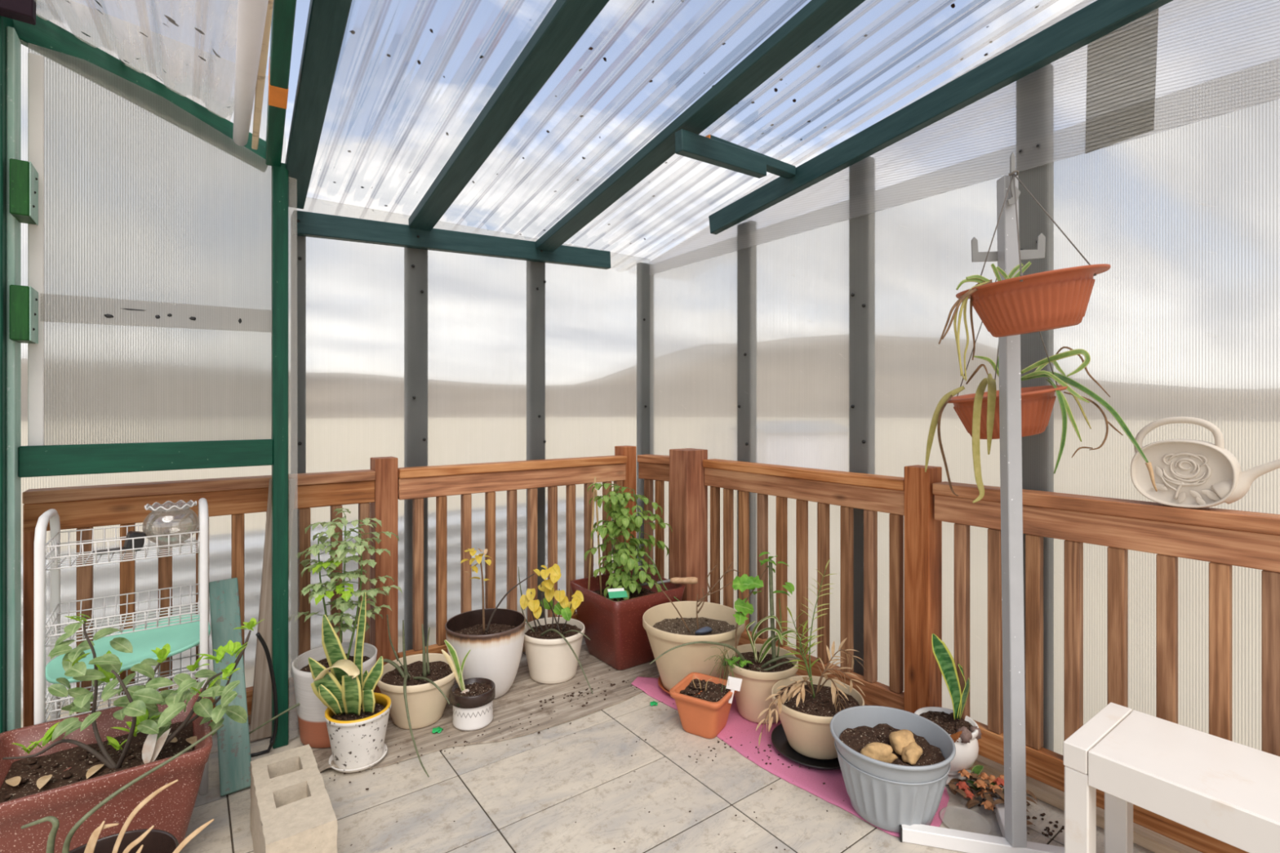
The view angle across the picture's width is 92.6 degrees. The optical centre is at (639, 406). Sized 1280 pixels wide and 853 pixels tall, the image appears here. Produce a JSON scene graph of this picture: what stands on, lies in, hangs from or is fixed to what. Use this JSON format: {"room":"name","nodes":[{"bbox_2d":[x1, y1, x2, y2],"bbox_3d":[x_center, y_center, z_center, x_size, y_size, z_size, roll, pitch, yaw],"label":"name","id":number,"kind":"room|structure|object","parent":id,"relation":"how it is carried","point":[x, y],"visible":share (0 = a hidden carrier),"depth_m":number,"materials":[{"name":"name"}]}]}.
{"room":"sunroom","nodes":[
{"label":"sunroom","id":0,"kind":"room"},
{"bbox_2d":[33,0,237,119],"bbox_3d":[-1.401,-1.047,1.152,1.125,0.779,1.720,0,0,-37],"label":"ceiling","id":1,"kind":"structure","parent":0,"point":[171,63],"depth_m":1.66,"materials":[{"name":"white plastic"}]},
{"bbox_2d":[0,0,36,25],"bbox_3d":[-1.863,-1.140,1.556,0.465,0.140,0.050,2,-1,-37],"label":"board","id":2,"kind":"object","parent":1,"relation":"attached to","point":[23,11],"visible":0.9,"depth_m":1.67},
{"bbox_2d":[232,0,268,146],"bbox_3d":[-0.981,-0.785,1.520,0.042,0.271,1.318,0,0,-34],"label":"pipe","id":3,"kind":"object","parent":1,"relation":"attached to","point":[251,14],"visible":1,"depth_m":1.26,"materials":[{"name":"white plastic"}]},
{"bbox_2d":[179,635,1155,852],"bbox_3d":[-0.451,1.230,0.574,4.360,0.060,4.260,0,0,-37],"label":"floor","id":4,"kind":"structure","parent":0,"point":[519,796],"depth_m":1.85,"materials":[{"name":"tile"}]},
{"bbox_2d":[0,15,21,733],"bbox_3d":[-1.850,0.035,1.697,0.172,2.330,0.130,0,0,-37],"label":"post","id":5,"kind":"object","parent":4,"relation":"on","point":[10,42],"visible":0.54,"depth_m":1.72,"materials":[{"name":"green metal"}]},
{"bbox_2d":[8,158,38,225],"bbox_3d":[-1.759,-0.612,1.752,0.048,0.153,0.110,0,0,-37],"label":"block","id":6,"kind":"object","parent":5,"relation":"attached to","point":[23,175],"visible":1,"depth_m":1.71,"materials":[{"name":"green paint"}]},
{"bbox_2d":[8,284,38,343],"bbox_3d":[-1.759,-0.262,1.752,0.048,0.153,0.110,0,0,-37],"label":"block","id":7,"kind":"object","parent":5,"relation":"attached to","point":[23,300],"visible":1,"depth_m":1.71,"materials":[{"name":"green paint"}]},
{"bbox_2d":[12,13,267,172],"bbox_3d":[-1.589,-1.012,1.994,0.697,0.346,0.040,0,0,-37],"label":"beam","id":8,"kind":"structure","parent":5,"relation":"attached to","point":[46,38],"depth_m":1.96,"materials":[{"name":"green paint"}]},
{"bbox_2d":[34,497,208,795],"bbox_3d":[-1.577,0.752,1.893,0.391,0.896,0.272,0,0,-37],"label":"wire rack","id":9,"kind":"object","parent":4,"relation":"on","point":[51,515],"visible":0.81,"depth_m":1.86,"materials":[{"name":"white metal"}]},
{"bbox_2d":[92,530,146,555],"bbox_3d":[-1.607,0.421,1.892,0.045,0.061,0.124,0,0,39],"label":"clip","id":10,"kind":"object","parent":9,"relation":"on","point":[138,543],"visible":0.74,"depth_m":1.90,"materials":[{"name":"plastic"}]},
{"bbox_2d":[44,644,199,722],"bbox_3d":[-1.577,0.848,1.893,0.364,0.064,0.254,0,0,-37],"label":"basket","id":11,"kind":"object","parent":9,"relation":"on","point":[54,701],"depth_m":1.82,"materials":[{"name":"white metal"}]},
{"bbox_2d":[44,583,199,647],"bbox_3d":[-1.577,0.638,1.893,0.364,0.064,0.254,0,0,-37],"label":"basket","id":12,"kind":"object","parent":9,"relation":"on","point":[55,624],"depth_m":1.88,"materials":[{"name":"white metal"}]},
{"bbox_2d":[44,520,199,570],"bbox_3d":[-1.577,0.422,1.893,0.364,0.071,0.254,0,0,-37],"label":"basket","id":13,"kind":"object","parent":9,"relation":"on","point":[54,548],"depth_m":1.86,"materials":[{"name":"white metal"}]},
{"bbox_2d":[45,613,210,684],"bbox_3d":[-1.565,0.742,1.889,0.390,0.096,0.192,0,0,-44],"label":"plastic tray","id":14,"kind":"object","parent":9,"relation":"in","point":[181,637],"visible":0.55,"depth_m":1.92,"materials":[{"name":"teal plastic"}]},
{"bbox_2d":[142,500,199,547],"bbox_3d":[-1.520,0.382,1.985,0.146,0.138,0.146,0,0,-37],"label":"glass bowl","id":15,"kind":"object","parent":9,"relation":"in","point":[185,506],"visible":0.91,"depth_m":1.96,"materials":[{"name":"clear glass"}]},
{"bbox_2d":[21,724,223,852],"bbox_3d":[-1.031,0.963,1.224,0.337,0.474,0.256,0,0,-37],"label":"potted plant","id":16,"kind":"object","parent":4,"relation":"on","point":[149,840],"visible":1,"depth_m":1.24,"materials":[{"name":"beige plant"}]},
{"bbox_2d":[0,613,264,852],"bbox_3d":[-1.312,0.866,1.579,0.583,0.665,0.537,0,0,-37],"label":"planter","id":17,"kind":"object","parent":4,"relation":"on","point":[62,769],"visible":1,"depth_m":1.55,"materials":[{"name":"plastic"}]},
{"bbox_2d":[22,469,375,727],"bbox_3d":[-1.508,0.731,2.213,1.022,0.938,0.085,0,0,-37],"label":"railing","id":18,"kind":"object","parent":4,"relation":"on","point":[82,507],"visible":0.45,"depth_m":2.10,"materials":[{"name":"brown wood"}]},
{"bbox_2d":[208,577,251,796],"bbox_3d":[-1.364,0.905,2.034,0.085,0.590,0.361,0,0,-40],"label":"leaning board","id":19,"kind":"object","parent":4,"relation":"on","point":[233,738],"visible":0.72,"depth_m":2.02,"materials":[{"name":"teal paint"}]},
{"bbox_2d":[250,632,278,757],"bbox_3d":[-1.287,0.979,2.083,0.099,0.447,0.092,0,0,-37],"label":"cable","id":20,"kind":"object","parent":4,"relation":"on","point":[259,636],"visible":0.97,"depth_m":2.11,"materials":[{"name":"black rubber"}]},
{"bbox_2d":[248,479,295,741],"bbox_3d":[-1.342,0.730,2.239,0.149,0.927,0.064,0,0,-36],"label":"leaning board","id":21,"kind":"object","parent":4,"relation":"on","point":[261,705],"visible":0.54,"depth_m":2.21,"materials":[{"name":"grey wood"}]},
{"bbox_2d":[271,162,288,748],"bbox_3d":[-1.265,0.170,2.184,0.081,2.060,0.045,0,0,-37],"label":"post","id":22,"kind":"object","parent":4,"relation":"on","point":[279,174],"visible":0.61,"depth_m":2.16,"materials":[{"name":"green paint"}]},
{"bbox_2d":[17,439,272,477],"bbox_3d":[-1.546,0.160,1.963,0.632,0.090,0.036,0,0,-37],"label":"rail","id":23,"kind":"object","parent":22,"relation":"attached to","point":[44,460],"visible":1,"depth_m":1.92,"materials":[{"name":"green paint"}]},
{"bbox_2d":[266,0,296,166],"bbox_3d":[-0.981,-0.955,1.669,0.046,0.224,1.162,0,0,-33],"label":"header beam","id":24,"kind":"structure","parent":22,"relation":"on","point":[282,22],"depth_m":1.69,"materials":[{"name":"green paint"}]},
{"bbox_2d":[251,0,273,150],"bbox_3d":[-0.973,-0.795,1.563,0.018,0.189,1.273,0,0,-33],"label":"trim strip","id":25,"kind":"object","parent":24,"relation":"attached to","point":[260,87],"visible":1,"depth_m":1.44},
{"bbox_2d":[284,0,351,208],"bbox_3d":[-0.855,-0.980,1.650,0.082,0.386,1.878,0,0,-34],"label":"rafter","id":26,"kind":"object","parent":22,"relation":"attached to","point":[326,21],"visible":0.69,"depth_m":1.79,"materials":[{"name":"teal paint"}]},
{"bbox_2d":[249,743,337,852],"bbox_3d":[-0.926,1.105,1.621,0.153,0.193,0.420,0,0,-37],"label":"cinder block","id":27,"kind":"object","parent":4,"relation":"on","point":[290,797],"visible":1,"depth_m":1.57,"materials":[{"name":"concrete"}]},
{"bbox_2d":[290,214,306,677],"bbox_3d":[-1.393,0.210,2.497,0.050,1.980,0.057,0,0,-37],"label":"stud","id":28,"kind":"object","parent":4,"relation":"on","point":[298,243],"visible":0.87,"depth_m":2.49,"materials":[{"name":"paint"}]},
{"bbox_2d":[370,456,398,693],"bbox_3d":[-1.072,0.707,2.563,0.090,0.986,0.090,0,0,-37],"label":"railing post","id":29,"kind":"object","parent":4,"relation":"on","point":[384,508],"visible":0.56,"depth_m":2.53,"materials":[{"name":"brown wood"}]},
{"bbox_2d":[404,247,427,650],"bbox_3d":[-1.014,0.200,2.779,0.095,2.000,0.057,0,0,-37],"label":"stud","id":30,"kind":"object","parent":4,"relation":"on","point":[415,260],"visible":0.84,"depth_m":2.77,"materials":[{"name":"paint"}]},
{"bbox_2d":[296,644,659,772],"bbox_3d":[-0.532,1.185,2.507,1.465,0.027,0.600,0,0,-37],"label":"wooden plank","id":31,"kind":"object","parent":4,"relation":"on","point":[516,704],"visible":0.46,"depth_m":2.41,"materials":[{"name":"grey wood"}]},
{"bbox_2d":[288,507,402,747],"bbox_3d":[-1.089,0.787,2.244,0.416,0.809,0.284,0,0,-6],"label":"potted plant","id":32,"kind":"object","parent":31,"relation":"on","point":[313,727],"visible":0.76,"depth_m":2.21,"materials":[{"name":"green plant"}]},
{"bbox_2d":[308,591,391,773],"bbox_3d":[-0.966,0.909,2.057,0.243,0.564,0.205,0,0,-37],"label":"potted snake plant","id":33,"kind":"object","parent":31,"relation":"on","point":[356,717],"visible":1,"depth_m":2.02,"materials":[{"name":"green plant"}]},
{"bbox_2d":[248,614,455,777],"bbox_3d":[-0.955,0.999,2.256,0.686,0.384,0.513,0,0,11],"label":"potted plant","id":34,"kind":"object","parent":31,"relation":"on","point":[418,686],"visible":0.9,"depth_m":2.27,"materials":[{"name":"beige plastic"}]},
{"bbox_2d":[431,726,443,733],"bbox_3d":[-0.742,1.187,2.244,0.036,0.014,0.037,0,0,-7],"label":"scrap","id":35,"kind":"object","parent":31,"relation":"on","point":[438,730],"visible":1,"depth_m":2.24,"materials":[{"name":"green plastic"}]},
{"bbox_2d":[440,640,495,730],"bbox_3d":[-0.638,1.037,2.312,0.179,0.309,0.164,0,0,-37],"label":"potted plant","id":36,"kind":"object","parent":31,"relation":"on","point":[471,699],"visible":1,"depth_m":2.28,"materials":[{"name":"green plant"}]},
{"bbox_2d":[444,546,546,698],"bbox_3d":[-0.629,0.891,2.576,0.364,0.600,0.341,0,0,-37],"label":"potted plant","id":37,"kind":"object","parent":31,"relation":"on","point":[495,637],"visible":0.89,"depth_m":2.49,"materials":[{"name":"yellow plant"}]},
{"bbox_2d":[518,564,593,693],"bbox_3d":[-0.340,0.940,2.661,0.281,0.502,0.438,0,0,-37],"label":"potted plant","id":38,"kind":"object","parent":31,"relation":"on","point":[552,645],"visible":0.98,"depth_m":2.67,"materials":[{"name":"yellow plant"}]},
{"bbox_2d":[569,476,684,670],"bbox_3d":[-0.053,0.767,2.926,0.419,0.847,0.437,0,0,-37],"label":"planter","id":39,"kind":"object","parent":31,"relation":"on","point":[615,629],"visible":0.93,"depth_m":2.87,"materials":[{"name":"red ceramic"}]},
{"bbox_2d":[607,587,627,598],"bbox_3d":[-0.103,0.852,2.795,0.084,0.027,0.058,0,0,-13],"label":"plant label","id":40,"kind":"object","parent":39,"relation":"in","point":[613,593],"visible":1,"depth_m":2.79,"materials":[{"name":"green plastic"}]},
{"bbox_2d":[628,577,697,589],"bbox_3d":[0.094,0.849,2.920,0.360,0.080,0.050,0,0,3],"label":"trowel","id":41,"kind":"object","parent":39,"relation":"on","point":[691,580],"visible":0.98,"depth_m":2.90,"materials":[{"name":"brown wood"}]},
{"bbox_2d":[526,260,546,620],"bbox_3d":[-0.530,0.200,3.138,0.090,2.000,0.057,0,0,-37],"label":"stud","id":42,"kind":"object","parent":4,"relation":"on","point":[535,271],"visible":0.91,"depth_m":3.13,"materials":[{"name":"paint"}]},
{"bbox_2d":[614,445,636,570],"bbox_3d":[-0.079,0.708,3.318,0.086,0.985,0.088,0,0,-37],"label":"railing post","id":43,"kind":"object","parent":4,"relation":"on","point":[630,451],"visible":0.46,"depth_m":3.29,"materials":[{"name":"brown wood"}]},
{"bbox_2d":[398,455,626,658],"bbox_3d":[-0.556,0.695,2.920,1.156,0.866,0.085,0,0,-37],"label":"railing","id":44,"kind":"object","parent":43,"relation":"attached to","point":[415,483],"visible":0.62,"depth_m":2.81,"materials":[{"name":"brown wood"}]},
{"bbox_2d":[636,262,653,570],"bbox_3d":[0.036,0.185,3.558,0.100,2.030,0.057,0,0,-37],"label":"stud","id":45,"kind":"object","parent":4,"relation":"on","point":[645,272],"visible":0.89,"depth_m":3.54,"materials":[{"name":"paint"}]},
{"bbox_2d":[649,701,657,706],"bbox_3d":[0.056,1.195,2.463,0.032,0.012,0.032,0,0,-7],"label":"scrap","id":46,"kind":"object","parent":4,"relation":"on","point":[652,703],"visible":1,"depth_m":2.46,"materials":[{"name":"green plastic"}]},
{"bbox_2d":[669,448,707,602],"bbox_3d":[0.243,0.708,3.069,0.139,0.985,0.138,0,0,-37],"label":"railing post","id":47,"kind":"object","parent":4,"relation":"on","point":[688,492],"visible":0.58,"depth_m":3.02,"materials":[{"name":"brown wood"}]},
{"bbox_2d":[637,453,669,579],"bbox_3d":[0.118,0.695,3.245,0.278,0.866,0.085,0,0,39],"label":"railing","id":48,"kind":"object","parent":47,"relation":"attached to","point":[651,467],"visible":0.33,"depth_m":3.24,"materials":[{"name":"brown wood"}]},
{"bbox_2d":[328,669,1064,852],"bbox_3d":[-0.146,1.195,1.748,2.243,0.016,1.634,0,0,-37],"label":"crumbs","id":49,"kind":"object","parent":4,"relation":"on","point":[1047,828],"visible":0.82,"depth_m":2.10,"materials":[{"name":"brown soil"}]},
{"bbox_2d":[631,676,949,836],"bbox_3d":[0.481,1.193,2.259,0.396,0.013,1.287,0,0,-37],"label":"mat","id":50,"kind":"object","parent":4,"relation":"on","point":[743,731],"visible":0.42,"depth_m":2.07,"materials":[{"name":"pink fabric"}]},
{"bbox_2d":[642,561,745,694],"bbox_3d":[0.227,0.925,2.606,0.433,0.530,0.433,0,0,-37],"label":"potted plant","id":51,"kind":"object","parent":50,"relation":"on","point":[668,625],"visible":0.8,"depth_m":2.52,"materials":[{"name":"ceramic"}]},
{"bbox_2d":[695,626,712,635],"bbox_3d":[0.269,0.942,2.573,0.095,0.026,0.043,0,0,-37],"label":"shard","id":52,"kind":"object","parent":51,"relation":"on","point":[704,630],"visible":1,"depth_m":2.56},
{"bbox_2d":[669,672,737,738],"bbox_3d":[0.241,1.098,2.284,0.208,0.202,0.208,0,0,31],"label":"plant pot","id":53,"kind":"object","parent":50,"relation":"on","point":[704,708],"visible":0.97,"depth_m":2.23,"materials":[{"name":"orange plastic"}]},
{"bbox_2d":[725,675,742,703],"bbox_3d":[0.346,1.041,2.249,0.060,0.100,0.002,0,0,0],"label":"plant label","id":54,"kind":"object","parent":53,"relation":"in","point":[735,683],"visible":1,"depth_m":2.25,"materials":[{"name":"white plastic"}]},
{"bbox_2d":[649,551,800,724],"bbox_3d":[0.331,0.884,2.281,0.638,0.618,0.278,0,0,-37],"label":"potted plant","id":55,"kind":"object","parent":50,"relation":"on","point":[759,667],"visible":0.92,"depth_m":2.36,"materials":[{"name":"green plant"}]},
{"bbox_2d":[755,559,866,770],"bbox_3d":[0.600,0.858,2.097,0.315,0.672,0.415,0,0,24],"label":"potted palm","id":56,"kind":"object","parent":50,"relation":"on","point":[806,705],"visible":0.84,"depth_m":2.09,"materials":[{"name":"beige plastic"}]},
{"bbox_2d":[771,675,864,759],"bbox_3d":[0.620,1.096,2.143,0.313,0.172,0.313,0,0,-37],"label":"pot","id":57,"kind":"object","parent":56,"relation":"on","point":[803,732],"depth_m":2.09,"materials":[{"name":"beige plastic"}]},
{"bbox_2d":[830,705,955,832],"bbox_3d":[0.745,1.082,1.820,0.345,0.222,0.345,0,0,-22],"label":"plant pot","id":58,"kind":"object","parent":50,"relation":"on","point":[895,763],"visible":0.98,"depth_m":1.75,"materials":[{"name":"grey plastic"}]},
{"bbox_2d":[904,465,942,713],"bbox_3d":[0.999,0.706,2.162,0.090,0.988,0.092,0,0,-37],"label":"railing post","id":59,"kind":"object","parent":4,"relation":"on","point":[922,533],"visible":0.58,"depth_m":2.13,"materials":[{"name":"brown wood"}]},
{"bbox_2d":[702,458,904,710],"bbox_3d":[0.656,0.695,2.625,0.085,0.866,1.053,0,0,-37],"label":"railing","id":60,"kind":"object","parent":59,"relation":"attached to","point":[873,494],"visible":0.78,"depth_m":2.47,"materials":[{"name":"brown wood"}]},
{"bbox_2d":[932,481,1279,852],"bbox_3d":[1.481,0.695,1.514,0.085,0.866,1.505,0,0,-37],"label":"railing","id":61,"kind":"object","parent":59,"relation":"attached to","point":[1226,539],"visible":0.71,"depth_m":1.69,"materials":[{"name":"brown wood"}]},
{"bbox_2d":[1130,416,1279,508],"bbox_3d":[1.473,0.143,1.533,0.071,0.234,0.382,0,0,-37],"label":"watering can","id":62,"kind":"object","parent":61,"relation":"on","point":[1192,473],"visible":0.99,"depth_m":1.57,"materials":[{"name":"plastic"}]},
{"bbox_2d":[914,633,981,786],"bbox_3d":[1.000,0.969,1.992,0.202,0.462,0.195,0,0,-37],"label":"potted snake plant","id":63,"kind":"object","parent":4,"relation":"on","point":[965,734],"visible":0.7,"depth_m":1.99,"materials":[{"name":"green plant"}]},
{"bbox_2d":[898,151,1064,852],"bbox_3d":[0.954,0.267,1.737,0.449,1.867,0.259,0,0,9],"label":"plant stand","id":64,"kind":"object","parent":4,"relation":"on","point":[1011,815],"visible":0.9,"depth_m":1.62,"materials":[{"name":"grey paint"}]},
{"bbox_2d":[938,169,1111,381],"bbox_3d":[0.880,-0.336,1.409,0.394,0.552,0.305,0,0,-37],"label":"hanging basket","id":65,"kind":"object","parent":64,"relation":"hanging from","point":[1019,304],"visible":1,"depth_m":1.36,"materials":[{"name":"plastic"}]},
{"bbox_2d":[955,263,1111,337],"bbox_3d":[0.908,-0.239,1.430,0.304,0.148,0.305,0,0,-37],"label":"pot","id":66,"kind":"object","parent":65,"relation":"on","point":[1019,304],"depth_m":1.35,"materials":[{"name":"plastic"}]},
{"bbox_2d":[924,278,1157,502],"bbox_3d":[1.115,-0.094,1.798,0.522,0.717,0.382,0,0,20],"label":"hanging basket","id":67,"kind":"object","parent":64,"relation":"hanging from","point":[979,411],"visible":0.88,"depth_m":1.73,"materials":[{"name":"plant"}]},
{"bbox_2d":[947,385,1067,439],"bbox_3d":[1.084,0.017,1.835,0.330,0.161,0.331,0,0,-37],"label":"pot","id":68,"kind":"object","parent":67,"relation":"on","point":[1037,402],"depth_m":1.74,"materials":[{"name":"plastic"}]},
{"bbox_2d":[947,764,1037,825],"bbox_3d":[1.073,1.166,1.850,0.215,0.075,0.248,0,0,-37],"label":"dried flowers","id":69,"kind":"object","parent":4,"relation":"on","point":[982,781],"visible":0.84,"depth_m":1.85,"materials":[{"name":"orange plant"}]},
{"bbox_2d":[1063,702,1279,852],"bbox_3d":[1.388,0.990,1.153,0.320,0.420,0.918,0,0,-37],"label":"bench","id":70,"kind":"object","parent":4,"relation":"on","point":[1226,791],"visible":1,"depth_m":1.35,"materials":[{"name":"white paint"}]},
{"bbox_2d":[333,0,1164,276],"bbox_3d":[0.483,-1.152,1.791,2.330,0.704,3.700,0,0,-37],"label":"ceiling","id":71,"kind":"structure","parent":0,"point":[953,6],"depth_m":2.08,"materials":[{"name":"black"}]},
{"bbox_2d":[408,0,609,231],"bbox_3d":[-0.065,-1.091,1.490,0.098,0.608,3.076,0,0,-37],"label":"rafter","id":72,"kind":"object","parent":71,"relation":"attached to","point":[566,21],"visible":1,"depth_m":1.93,"materials":[{"name":"teal paint"}]},
{"bbox_2d":[535,0,865,251],"bbox_3d":[0.432,-1.091,1.859,0.098,0.608,3.076,0,0,-37],"label":"rafter","id":73,"kind":"object","parent":71,"relation":"attached to","point":[817,17],"visible":1,"depth_m":2.07,"materials":[{"name":"teal paint"}]},
{"bbox_2d":[675,128,766,178],"bbox_3d":[0.310,-0.935,2.279,0.445,0.075,0.040,-2,1,-38],"label":"blocking","id":74,"kind":"object","parent":73,"relation":"attached to","point":[690,144],"visible":1,"depth_m":2.24,"materials":[{"name":"teal paint"}]},
{"bbox_2d":[708,0,1173,235],"bbox_3d":[1.129,-1.059,1.960,0.042,0.430,2.611,0,0,-37],"label":"rafter","id":75,"kind":"object","parent":71,"relation":"attached to","point":[1100,18],"visible":1,"depth_m":2.04,"materials":[{"name":"teal paint"}]},
{"bbox_2d":[705,134,795,178],"bbox_3d":[0.441,-0.990,2.439,0.485,0.040,0.051,1,-1,-35],"label":"blocking","id":76,"kind":"object","parent":75,"relation":"attached to","point":[780,168],"visible":0.47,"depth_m":2.50,"materials":[{"name":"teal paint"}]},
{"bbox_2d":[652,105,1277,710],"bbox_3d":[1.048,0.150,2.220,0.006,2.040,3.316,0,0,-37],"label":"wall","id":77,"kind":"structure","parent":0,"point":[1277,105],"depth_m":2.06,"materials":[{"name":"grey plastic"}]},
{"bbox_2d":[737,220,756,633],"bbox_3d":[0.512,0.155,2.968,0.057,2.090,0.095,0,0,-37],"label":"stud","id":78,"kind":"object","parent":77,"relation":"attached to","point":[747,231],"visible":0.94,"depth_m":2.94,"materials":[{"name":"paint"}]},
{"bbox_2d":[848,156,875,675],"bbox_3d":[0.888,0.105,2.462,0.057,2.190,0.095,0,0,-37],"label":"stud","id":79,"kind":"object","parent":77,"relation":"attached to","point":[862,173],"visible":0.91,"depth_m":2.45,"materials":[{"name":"paint"}]},
{"bbox_2d":[795,674,1202,852],"bbox_3d":[1.074,1.183,2.118,0.070,0.034,3.120,0,0,-37],"label":"trim","id":80,"kind":"structure","parent":77,"relation":"attached to","point":[1156,842],"depth_m":1.76,"materials":[{"name":"brown wood"}]},
{"bbox_2d":[1016,63,1053,751],"bbox_3d":[1.260,0.060,1.960,0.057,2.280,0.095,0,0,-37],"label":"stud","id":81,"kind":"object","parent":77,"relation":"attached to","point":[1034,91],"visible":0.58,"depth_m":1.94,"materials":[{"name":"paint"}]},
{"bbox_3d":[-1.548,-0.450,1.991,0.632,1.240,0.006,0,0,-37],"label":"wall","id":82,"kind":"structure","parent":0,"visible":0},
{"bbox_2d":[27,52,44,445],"bbox_3d":[-1.785,-0.435,1.808,0.034,1.210,0.007,0,0,-37],"label":"trim","id":83,"kind":"structure","parent":82,"relation":"attached to","point":[35,62],"depth_m":1.81,"materials":[{"name":"white paint"}]},
{"bbox_2d":[104,308,241,323],"bbox_3d":[-1.536,-0.296,1.989,0.595,0.088,0.008,0,0,-37],"label":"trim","id":84,"kind":"structure","parent":82,"relation":"attached to","point":[108,316],"depth_m":1.97,"materials":[{"name":"black"}]},
{"bbox_3d":[-1.334,-0.160,2.522,3.465,2.680,0.006,0,0,-37],"label":"wall","id":85,"kind":"structure","parent":0,"visible":0},
{"bbox_2d":[216,635,583,732],"bbox_3d":[-1.341,1.183,2.461,3.380,0.034,0.070,0,0,-37],"label":"trim","id":86,"kind":"structure","parent":85,"relation":"attached to","point":[294,709],"depth_m":2.40,"materials":[{"name":"brown wood"}]},
{"bbox_2d":[292,210,610,269],"bbox_3d":[-0.777,-0.768,2.899,1.519,0.156,0.050,0,0,-37],"label":"beam","id":87,"kind":"structure","parent":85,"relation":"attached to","point":[305,224],"depth_m":2.77,"materials":[{"name":"teal paint"}]},
{"bbox_3d":[1.063,-1.086,2.185,0.005,1.050,3.296,0,7,-37],"label":"wall","id":88,"kind":"structure","parent":0,"visible":0},
{"bbox_2d":[1084,8,1158,153],"bbox_3d":[1.376,-0.946,1.752,0.004,0.388,0.172,0,0,-37],"label":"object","id":89,"kind":"object","parent":88,"relation":"attached to","point":[1153,11],"visible":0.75,"depth_m":1.75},
{"label":"outside","id":90,"kind":"structure","parent":0,"visible":0},
{"bbox_2d":[21,417,1279,755],"bbox_3d":[-35.768,1.550,48.173,500.000,0.001,500.000,0,0,-37],"label":"ground","id":91,"kind":"structure","parent":90,"point":[332,444],"depth_m":10.06,"materials":[{"name":"beige"}]},
{"bbox_2d":[21,497,601,712],"bbox_3d":[-2.022,1.164,3.856,4.150,0.835,0.126,0,0,-37],"label":"corrugated panel","id":92,"kind":"object","parent":91,"relation":"on","point":[106,577],"visible":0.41,"depth_m":3.80,"materials":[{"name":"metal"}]},
{"bbox_2d":[21,334,1279,422],"bbox_3d":[9.312,-12.306,16.648,485.135,27.711,504.271,0,0,-37],"label":"hills","id":93,"kind":"structure","parent":91,"relation":"on","point":[799,376],"depth_m":104.42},
{"bbox_2d":[729,420,848,471],"bbox_3d":[3.404,0.940,14.000,2.200,1.220,1.800,0,0,-17],"label":"shed","id":94,"kind":"object","parent":91,"relation":"on","point":[811,444],"visible":0.64,"depth_m":13.29,"materials":[{"name":"grey paint"}]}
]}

